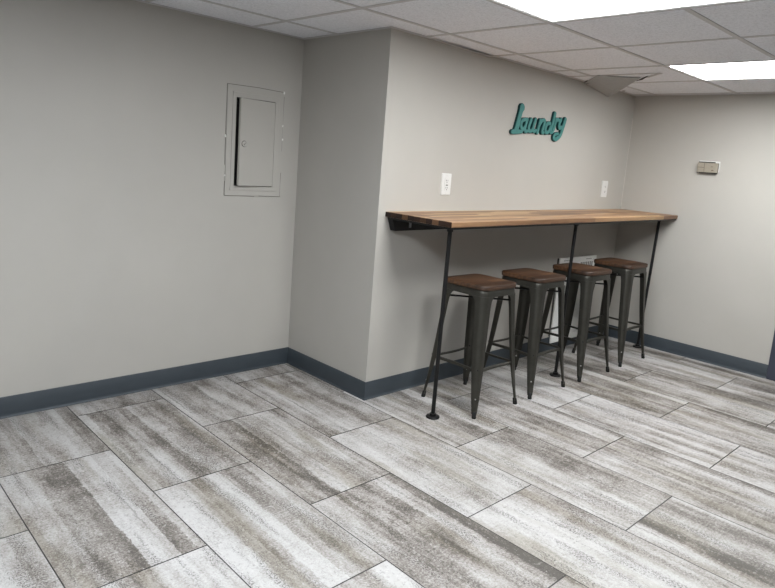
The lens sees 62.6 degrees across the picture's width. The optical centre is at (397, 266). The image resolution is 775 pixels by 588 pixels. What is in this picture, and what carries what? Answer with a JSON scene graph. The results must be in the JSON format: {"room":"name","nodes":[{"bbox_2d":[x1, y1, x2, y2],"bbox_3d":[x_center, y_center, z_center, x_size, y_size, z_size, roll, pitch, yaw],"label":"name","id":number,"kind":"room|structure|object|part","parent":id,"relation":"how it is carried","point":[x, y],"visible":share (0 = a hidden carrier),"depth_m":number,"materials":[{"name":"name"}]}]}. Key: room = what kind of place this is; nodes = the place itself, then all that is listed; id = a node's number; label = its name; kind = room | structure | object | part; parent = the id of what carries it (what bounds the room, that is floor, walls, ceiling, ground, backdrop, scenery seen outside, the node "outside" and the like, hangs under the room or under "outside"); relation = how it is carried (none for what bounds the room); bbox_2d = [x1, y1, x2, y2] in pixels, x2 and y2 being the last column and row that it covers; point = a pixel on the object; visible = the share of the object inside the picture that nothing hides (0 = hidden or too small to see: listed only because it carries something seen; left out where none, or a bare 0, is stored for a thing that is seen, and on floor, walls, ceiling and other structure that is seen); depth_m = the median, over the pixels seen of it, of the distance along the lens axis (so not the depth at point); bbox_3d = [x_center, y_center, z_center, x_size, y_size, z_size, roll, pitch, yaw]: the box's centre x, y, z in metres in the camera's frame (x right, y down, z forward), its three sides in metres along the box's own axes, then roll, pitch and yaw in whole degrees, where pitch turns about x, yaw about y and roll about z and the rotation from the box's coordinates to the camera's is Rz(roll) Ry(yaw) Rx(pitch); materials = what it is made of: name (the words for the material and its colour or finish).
{"room":"laundry","nodes":[
{"label":"laundry","id":0,"kind":"room"},
{"bbox_2d":[0,0,303,396],"bbox_3d":[-2.278,-0.357,2.446,4.700,2.245,0.100,-5,13,-44],"label":"wall","id":1,"kind":"structure","parent":0,"point":[124,251],"depth_m":3.26,"materials":[{"name":"paint"}]},
{"bbox_2d":[0,347,287,418],"bbox_3d":[-2.358,0.709,2.546,4.600,0.102,0.015,-5,13,-44],"label":"baseboard","id":2,"kind":"structure","parent":1,"relation":"attached to","point":[42,400],"depth_m":3.44,"materials":[{"name":"rubber"}]},
{"bbox_2d":[224,83,284,196],"bbox_3d":[-0.851,-0.727,3.731,0.391,0.628,0.144,-5,13,-44],"label":"breaker panel","id":3,"kind":"object","parent":1,"relation":"attached to","point":[254,127],"visible":1,"depth_m":3.69,"materials":[{"name":"paint"}]},
{"bbox_3d":[-0.821,-0.715,3.702,0.016,0.489,0.246,12,12,38],"label":"door","id":4,"kind":"part","parent":3,"relation":"part of","materials":[{"name":"paint"}]},
{"bbox_2d":[135,0,774,95],"bbox_3d":[0.770,-1.131,3.060,9.604,0.004,4.156,4,9,-5],"label":"trim","id":5,"kind":"structure","parent":1,"relation":"attached to","point":[389,27],"depth_m":3.61,"materials":[{"name":"paint"}]},
{"bbox_2d":[288,30,378,376],"bbox_3d":[-0.365,-0.426,3.778,0.100,2.245,0.665,-5,13,-44],"label":"wall","id":6,"kind":"structure","parent":0,"point":[339,71],"depth_m":3.73,"materials":[{"name":"paint"}]},
{"bbox_2d":[287,347,365,399],"bbox_3d":[-0.451,0.640,3.873,0.015,0.102,0.780,-5,13,-44],"label":"baseboard","id":7,"kind":"structure","parent":6,"relation":"attached to","point":[354,386],"depth_m":3.84,"materials":[{"name":"rubber"}]},
{"bbox_2d":[0,337,774,587],"bbox_3d":[0.759,1.224,1.439,7.464,0.060,6.265,-5,13,-44],"label":"floor","id":8,"kind":"structure","parent":0,"point":[657,470],"depth_m":2.71,"materials":[{"name":"tile"}]},
{"bbox_2d":[421,274,516,418],"bbox_3d":[0.447,0.428,3.682,0.406,0.722,0.406,-5,13,-44],"label":"bar stool","id":9,"kind":"object","parent":8,"relation":"on","point":[481,289],"visible":0.9,"depth_m":3.56,"materials":[{"name":"stained wood"},{"name":"dark painted metal"}]},
{"bbox_3d":[0.235,0.431,3.686,0.126,0.638,0.133,5,9,0],"label":"leg","id":10,"kind":"part","parent":9,"relation":"part of","materials":[{"name":"black metal"}]},
{"bbox_3d":[0.449,0.414,3.894,0.133,0.638,0.126,5,9,0],"label":"leg","id":11,"kind":"part","parent":9,"relation":"part of","materials":[{"name":"black metal"}]},
{"bbox_3d":[0.472,0.118,3.630,0.305,0.038,0.305,-5,13,-44],"label":"seat frame","id":12,"kind":"part","parent":9,"relation":"part of","materials":[{"name":"black metal"}]},
{"bbox_3d":[0.474,0.087,3.625,0.312,0.027,0.312,-5,13,-44],"label":"seat","id":13,"kind":"part","parent":9,"relation":"part of","materials":[{"name":"brown wood"}]},
{"bbox_3d":[0.442,0.483,3.476,0.133,0.638,0.126,5,9,0],"label":"leg","id":14,"kind":"part","parent":9,"relation":"part of","materials":[{"name":"grey metal"}]},
{"bbox_3d":[0.656,0.465,3.684,0.126,0.638,0.133,5,9,0],"label":"leg","id":15,"kind":"part","parent":9,"relation":"part of","materials":[{"name":"black metal"}]},
{"bbox_2d":[484,268,565,399],"bbox_3d":[0.825,0.396,4.047,0.406,0.725,0.406,-5,13,-44],"label":"bar stool","id":16,"kind":"object","parent":8,"relation":"on","point":[534,284],"visible":0.85,"depth_m":3.96,"materials":[{"name":"stained wood"},{"name":"dark painted metal"}]},
{"bbox_3d":[0.613,0.399,4.050,0.126,0.640,0.133,5,9,0],"label":"leg","id":17,"kind":"part","parent":16,"relation":"part of","materials":[{"name":"black metal"}]},
{"bbox_3d":[0.826,0.382,4.259,0.133,0.640,0.126,5,9,0],"label":"leg","id":18,"kind":"part","parent":16,"relation":"part of","materials":[{"name":"black metal"}]},
{"bbox_3d":[0.850,0.085,3.995,0.305,0.039,0.305,-5,13,-44],"label":"seat frame","id":19,"kind":"part","parent":16,"relation":"part of","materials":[{"name":"black metal"}]},
{"bbox_3d":[0.853,0.053,3.990,0.312,0.027,0.312,-5,13,-44],"label":"seat","id":20,"kind":"part","parent":16,"relation":"part of","materials":[{"name":"brown wood"}]},
{"bbox_3d":[0.822,0.451,3.842,0.133,0.640,0.126,5,9,0],"label":"leg","id":21,"kind":"part","parent":16,"relation":"part of","materials":[{"name":"black metal"}]},
{"bbox_3d":[1.035,0.433,4.051,0.126,0.640,0.133,5,9,0],"label":"leg","id":22,"kind":"part","parent":16,"relation":"part of","materials":[{"name":"black metal"}]},
{"bbox_2d":[385,209,677,419],"bbox_3d":[1.030,0.174,4.344,2.710,1.097,0.483,-5,13,-44],"label":"bar table","id":23,"kind":"object","parent":8,"relation":"on","point":[479,219],"depth_m":3.69,"materials":[{"name":"brown wood"}]},
{"bbox_3d":[0.231,0.300,3.361,0.023,1.039,0.023,-5,13,-44],"label":"leg","id":24,"kind":"part","parent":23,"relation":"part of","materials":[{"name":"black metal"}]},
{"bbox_2d":[385,209,677,227],"bbox_3d":[1.071,-0.339,4.258,2.710,0.054,0.483,-5,13,-44],"label":"countertop","id":25,"kind":"structure","parent":23,"relation":"on","point":[479,218],"depth_m":3.81,"materials":[{"name":"brown wood"}]},
{"bbox_3d":[1.082,-0.317,4.250,2.699,0.037,0.436,-5,13,-44],"label":"steel edge rail","id":26,"kind":"part","parent":23,"relation":"part of","materials":[{"name":"black metal"}]},
{"bbox_3d":[1.119,0.217,4.243,0.044,1.052,0.022,-2,11,-34],"label":"leg","id":27,"kind":"part","parent":23,"relation":"part of","materials":[{"name":"black metal"}]},
{"bbox_3d":[2.028,0.131,5.156,0.075,1.065,0.022,-3,12,-38],"label":"leg","id":28,"kind":"part","parent":23,"relation":"part of","materials":[{"name":"black metal"}]},
{"bbox_2d":[539,263,611,381],"bbox_3d":[1.242,0.361,4.442,0.406,0.729,0.406,-4,13,-43],"label":"bar stool","id":29,"kind":"object","parent":8,"relation":"on","point":[587,276],"visible":0.73,"depth_m":4.33,"materials":[{"name":"stained walnut"},{"name":"dark gunmetal painted metal"}]},
{"bbox_3d":[1.029,0.364,4.449,0.126,0.644,0.133,5,9,1],"label":"leg","id":30,"kind":"part","parent":29,"relation":"part of","materials":[{"name":"black metal"}]},
{"bbox_3d":[1.246,0.347,4.654,0.133,0.644,0.126,5,9,1],"label":"leg","id":31,"kind":"part","parent":29,"relation":"part of","materials":[{"name":"black metal"}]},
{"bbox_3d":[1.266,0.048,4.390,0.305,0.039,0.305,-4,13,-43],"label":"seat frame","id":32,"kind":"part","parent":29,"relation":"part of","materials":[{"name":"black metal"}]},
{"bbox_3d":[1.269,0.016,4.385,0.312,0.027,0.312,-4,13,-43],"label":"seat","id":33,"kind":"part","parent":29,"relation":"part of","materials":[{"name":"brown wood"}]},
{"bbox_3d":[1.234,0.416,4.237,0.133,0.644,0.126,5,9,1],"label":"leg","id":34,"kind":"part","parent":29,"relation":"part of","materials":[{"name":"black metal"}]},
{"bbox_3d":[1.451,0.399,4.443,0.126,0.644,0.133,5,9,1],"label":"leg","id":35,"kind":"part","parent":29,"relation":"part of","materials":[{"name":"black metal"}]},
{"bbox_2d":[572,257,647,366],"bbox_3d":[1.650,0.322,4.851,0.406,0.736,0.406,-5,13,-45],"label":"bar stool","id":36,"kind":"object","parent":8,"relation":"on","point":[627,269],"visible":0.82,"depth_m":4.71,"materials":[{"name":"stained walnut"},{"name":"dark gunmetal painted metal"}]},
{"bbox_3d":[1.650,0.308,5.063,0.133,0.651,0.126,5,9,0],"label":"leg","id":37,"kind":"part","parent":36,"relation":"part of","materials":[{"name":"black metal"}]},
{"bbox_3d":[1.675,0.006,4.798,0.305,0.039,0.305,-5,13,-45],"label":"seat frame","id":38,"kind":"part","parent":36,"relation":"part of","materials":[{"name":"black metal"}]},
{"bbox_3d":[1.678,-0.026,4.793,0.312,0.028,0.312,-5,13,-45],"label":"seat","id":39,"kind":"part","parent":36,"relation":"part of","materials":[{"name":"brown wood"}]},
{"bbox_3d":[1.647,0.377,4.646,0.133,0.651,0.126,5,9,0],"label":"leg","id":40,"kind":"part","parent":36,"relation":"part of","materials":[{"name":"black metal"}]},
{"bbox_3d":[1.860,0.359,4.855,0.126,0.651,0.133,5,9,0],"label":"leg","id":41,"kind":"part","parent":36,"relation":"part of","materials":[{"name":"black metal"}]},
{"bbox_2d":[142,0,774,94],"bbox_3d":[0.919,-0.792,1.031,7.364,0.016,6.165,-5,13,-44],"label":"ceiling","id":42,"kind":"structure","parent":0,"point":[756,18],"depth_m":3.17,"materials":[{"name":"tile"}]},
{"bbox_2d":[144,0,774,94],"bbox_3d":[0.919,-0.783,1.033,7.364,0.003,6.165,-5,13,-44],"label":"grid","id":43,"kind":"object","parent":42,"relation":"attached to","point":[688,9],"depth_m":3.15,"materials":[{"name":"paint"}]},
{"bbox_2d":[585,75,646,96],"bbox_3d":[1.512,-1.296,4.595,0.328,0.066,0.839,5,9,5],"label":"tile","id":44,"kind":"structure","parent":42,"relation":"attached to","point":[608,86],"depth_m":4.50,"materials":[{"name":"grey tile"}]},
{"bbox_2d":[494,0,742,21],"bbox_3d":[0.906,-1.036,2.267,0.586,0.091,1.196,-5,13,-44],"label":"ceiling light","id":45,"kind":"object","parent":42,"relation":"attached to","point":[549,10],"visible":1,"depth_m":2.60,"materials":[{"name":"white plastic"}]},
{"bbox_2d":[668,61,774,79],"bbox_3d":[2.217,-1.144,3.539,0.586,0.091,1.196,-5,13,-44],"label":"ceiling light","id":46,"kind":"object","parent":42,"relation":"attached to","point":[746,70],"visible":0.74,"depth_m":3.79,"materials":[{"name":"white plastic"}]},
{"bbox_2d":[354,28,635,381],"bbox_3d":[0.854,-0.439,4.436,2.764,2.245,0.100,-5,13,-44],"label":"wall","id":47,"kind":"structure","parent":0,"point":[439,108],"depth_m":3.91,"materials":[{"name":"paint"}]},
{"bbox_2d":[440,173,451,194],"bbox_3d":[0.289,-0.489,3.785,0.084,0.128,0.011,-5,13,-44],"label":"wall outlet","id":48,"kind":"object","parent":47,"relation":"attached to","point":[446,177],"visible":1,"depth_m":3.78,"materials":[{"name":"white plastic"}]},
{"bbox_2d":[444,178,448,189],"bbox_3d":[0.291,-0.489,3.784,0.037,0.072,0.004,-5,13,-44],"label":"receptacle","id":49,"kind":"object","parent":48,"relation":"attached to","point":[446,180],"depth_m":3.78,"materials":[{"name":"white plastic"}]},
{"bbox_2d":[439,41,491,56],"bbox_3d":[0.400,-1.260,3.696,0.460,0.010,0.024,-5,13,-44],"label":"trim","id":50,"kind":"structure","parent":47,"relation":"attached to","point":[439,41],"depth_m":3.68,"materials":[{"name":"paint"}]},
{"bbox_2d":[364,325,603,400],"bbox_3d":[0.804,0.625,4.566,2.779,0.102,0.015,-5,13,-44],"label":"baseboard","id":51,"kind":"structure","parent":47,"relation":"attached to","point":[399,382],"depth_m":3.95,"materials":[{"name":"rubber"}]},
{"bbox_2d":[509,103,566,141],"bbox_3d":[0.965,-0.974,4.330,0.646,0.214,0.018,-5,13,-44],"label":"wall sign","id":52,"kind":"object","parent":47,"relation":"attached to","point":[543,127],"visible":1,"depth_m":4.32,"materials":[{"name":"teal metal"}]},
{"bbox_2d":[548,255,596,342],"bbox_3d":[1.384,0.246,5.038,0.545,0.663,0.029,-5,13,-44],"label":"air vent","id":53,"kind":"object","parent":47,"relation":"in","point":[588,260],"visible":0.26,"depth_m":4.95,"materials":[{"name":"white metal"}]},
{"bbox_2d":[600,181,607,196],"bbox_3d":[1.660,-0.622,5.112,0.088,0.130,0.010,-5,13,-44],"label":"wall outlet","id":54,"kind":"object","parent":47,"relation":"attached to","point":[604,183],"visible":1,"depth_m":5.10,"materials":[{"name":"white plastic"}]},
{"bbox_2d":[569,73,662,91],"bbox_3d":[1.716,-1.300,4.529,0.844,0.003,0.679,-5,13,-44],"label":"trim","id":55,"kind":"structure","parent":47,"relation":"attached to","point":[655,74],"depth_m":4.18,"materials":[{"name":"paint"}]},
{"bbox_2d":[609,94,774,364],"bbox_3d":[3.752,-0.059,3.543,0.100,2.245,5.500,-5,13,-44],"label":"wall","id":56,"kind":"structure","parent":0,"point":[712,285],"depth_m":4.88,"materials":[{"name":"paint"}]},
{"bbox_2d":[621,119,632,204],"bbox_3d":[1.906,-0.863,5.301,0.009,0.720,0.009,-5,13,-44],"label":"trim","id":57,"kind":"structure","parent":56,"relation":"attached to","point":[632,119],"depth_m":5.30,"materials":[{"name":"grey paint"}]},
{"bbox_2d":[608,324,767,378],"bbox_3d":[2.237,0.653,5.080,0.015,0.102,1.292,-5,13,-44],"label":"baseboard","id":58,"kind":"structure","parent":56,"relation":"attached to","point":[731,362],"depth_m":4.96,"materials":[{"name":"rubber"}]},
{"bbox_2d":[697,161,720,173],"bbox_3d":[2.353,-0.752,4.827,0.037,0.094,0.153,-5,13,-44],"label":"thermostat","id":59,"kind":"object","parent":56,"relation":"attached to","point":[708,167],"visible":1,"depth_m":4.81,"materials":[{"name":"white plastic"}]},
{"bbox_2d":[766,331,774,380],"bbox_3d":[3.118,-0.070,4.110,0.018,1.980,1.040,-5,13,-44],"label":"trim","id":60,"kind":"structure","parent":56,"relation":"attached to","point":[770,375],"depth_m":4.59,"materials":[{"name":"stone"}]}
]}

